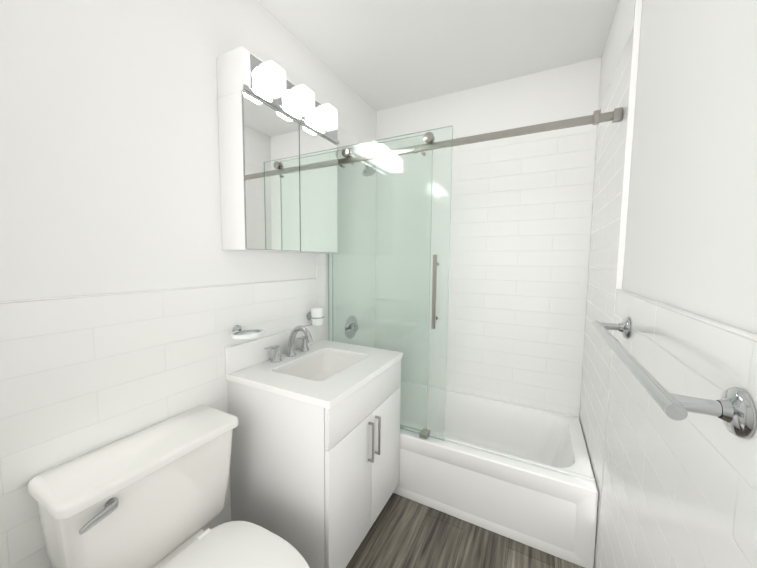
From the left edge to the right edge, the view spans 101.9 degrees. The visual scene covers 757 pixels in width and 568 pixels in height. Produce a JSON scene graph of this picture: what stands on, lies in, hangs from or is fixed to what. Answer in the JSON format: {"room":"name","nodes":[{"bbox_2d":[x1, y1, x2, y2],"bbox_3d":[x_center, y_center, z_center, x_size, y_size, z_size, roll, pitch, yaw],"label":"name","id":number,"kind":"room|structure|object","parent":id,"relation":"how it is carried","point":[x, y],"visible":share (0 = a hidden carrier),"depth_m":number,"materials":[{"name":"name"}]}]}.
{"room":"bathroom","nodes":[
{"label":"bathroom","id":0,"kind":"room"},
{"bbox_2d":[0,0,376,301],"bbox_3d":[-0.705,-0.039,1.415,0.100,2.574,2.950,3,5,27],"label":"wall","id":1,"kind":"structure","parent":0,"point":[109,159],"depth_m":1.01,"materials":[{"name":"white paint"}]},
{"bbox_2d":[0,126,376,567],"bbox_3d":[-0.660,0.123,1.399,0.008,2.252,2.740,3,5,27],"label":"wall tiles","id":2,"kind":"structure","parent":1,"relation":"attached to","point":[82,375],"depth_m":1.04,"materials":[{"name":"white tile"}]},
{"bbox_2d":[231,325,263,338],"bbox_3d":[-0.592,0.215,1.383,0.135,0.048,0.150,3,5,27],"label":"soap dish","id":3,"kind":"object","parent":2,"relation":"attached to","point":[238,332],"visible":1,"depth_m":1.39,"materials":[{"name":"silver metal"}]},
{"bbox_2d":[307,307,323,325],"bbox_3d":[-0.374,0.192,1.836,0.102,0.100,0.079,3,5,27],"label":"holder","id":4,"kind":"object","parent":2,"relation":"attached to","point":[315,315],"visible":1,"depth_m":1.80,"materials":[{"name":"white ceramic"}]},
{"bbox_2d":[345,316,358,338],"bbox_3d":[-0.153,0.463,2.266,0.122,0.450,0.180,3,5,27],"label":"shower valve","id":5,"kind":"object","parent":2,"relation":"attached to","point":[347,324],"depth_m":2.26,"materials":[{"name":"silver metal"}]},
{"bbox_2d":[351,156,376,176],"bbox_3d":[-0.105,-0.834,2.152,0.201,0.156,0.110,3,5,27],"label":"shower head","id":6,"kind":"object","parent":2,"relation":"attached to","point":[369,169],"depth_m":2.12},
{"bbox_2d":[217,46,338,252],"bbox_3d":[-0.420,-0.562,1.542,0.241,0.796,0.654,3,5,27],"label":"medicine cabinet mirror","id":7,"kind":"object","parent":1,"relation":"attached to","point":[278,142],"visible":1,"depth_m":1.37,"materials":[{"name":"white mirror"}]},
{"bbox_2d":[257,0,618,110],"bbox_3d":[0.027,-1.337,0.938,1.724,0.100,2.950,3,5,27],"label":"ceiling","id":8,"kind":"structure","parent":0,"point":[378,55],"depth_m":1.68,"materials":[{"name":"white paint"}]},
{"bbox_2d":[346,493,583,567],"bbox_3d":[0.003,1.329,1.146,1.724,0.100,2.950,3,5,27],"label":"floor","id":9,"kind":"structure","parent":0,"point":[403,532],"depth_m":1.47,"materials":[{"name":"brown wood"}]},
{"bbox_2d":[28,405,309,567],"bbox_3d":[-0.517,0.910,0.918,0.762,0.760,0.508,3,5,27],"label":"toilet","id":10,"kind":"object","parent":9,"relation":"on","point":[153,496],"visible":1,"depth_m":0.94,"materials":[{"name":"white ceramic"}]},
{"bbox_2d":[225,324,402,567],"bbox_3d":[-0.268,0.732,1.563,0.587,1.022,0.681,3,5,27],"label":"bathroom vanity","id":11,"kind":"object","parent":9,"relation":"on","point":[314,465],"visible":1,"depth_m":1.32,"materials":[{"name":"white wood"}]},
{"bbox_2d":[264,325,312,362],"bbox_3d":[-0.428,0.301,1.578,0.170,0.169,0.328,3,5,27],"label":"faucet","id":12,"kind":"object","parent":11,"relation":"on","point":[292,355],"depth_m":1.61,"materials":[{"name":"silver metal"}]},
{"bbox_2d":[393,381,597,567],"bbox_3d":[0.460,1.029,2.012,1.490,0.371,0.734,3,5,27],"label":"bathtub","id":13,"kind":"object","parent":9,"relation":"on","point":[551,512],"visible":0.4,"depth_m":1.64,"materials":[{"name":"white ceramic"}]},
{"bbox_2d":[328,107,622,481],"bbox_3d":[0.316,0.033,1.639,1.492,1.667,0.099,3,5,27],"label":"shower door","id":14,"kind":"structure","parent":13,"relation":"on","point":[613,116],"depth_m":1.70,"materials":[{"name":"clear glass"}]},
{"bbox_2d":[375,57,600,415],"bbox_3d":[0.673,-0.096,2.303,1.524,2.574,0.100,3,5,27],"label":"wall","id":15,"kind":"structure","parent":0,"point":[566,91],"depth_m":2.08,"materials":[{"name":"white ceramic subway tile"},{"name":"white paint"}]},
{"bbox_2d":[375,114,596,416],"bbox_3d":[0.641,0.067,2.269,1.494,2.252,0.008,3,5,27],"label":"wall tile","id":16,"kind":"structure","parent":15,"relation":"attached to","point":[518,240],"depth_m":2.15,"materials":[{"name":"white tile"}]},
{"bbox_2d":[622,0,756,333],"bbox_3d":[0.735,0.032,0.669,0.100,2.574,2.950,3,5,27],"label":"wall","id":17,"kind":"structure","parent":0,"point":[691,239],"depth_m":0.67,"materials":[{"name":"white paint"}]},
{"bbox_2d":[579,0,756,567],"bbox_3d":[0.681,0.029,0.697,0.020,2.573,2.749,3,5,27],"label":"wall tiles","id":18,"kind":"structure","parent":17,"relation":"attached to","point":[672,493],"depth_m":0.82,"materials":[{"name":"white tile"}]},
{"bbox_2d":[592,317,755,438],"bbox_3d":[0.641,0.167,0.761,0.098,0.072,0.733,3,5,27],"label":"towel bar","id":19,"kind":"object","parent":18,"relation":"attached to","point":[733,408],"visible":1,"depth_m":0.47,"materials":[{"name":"silver metal"}]}
]}

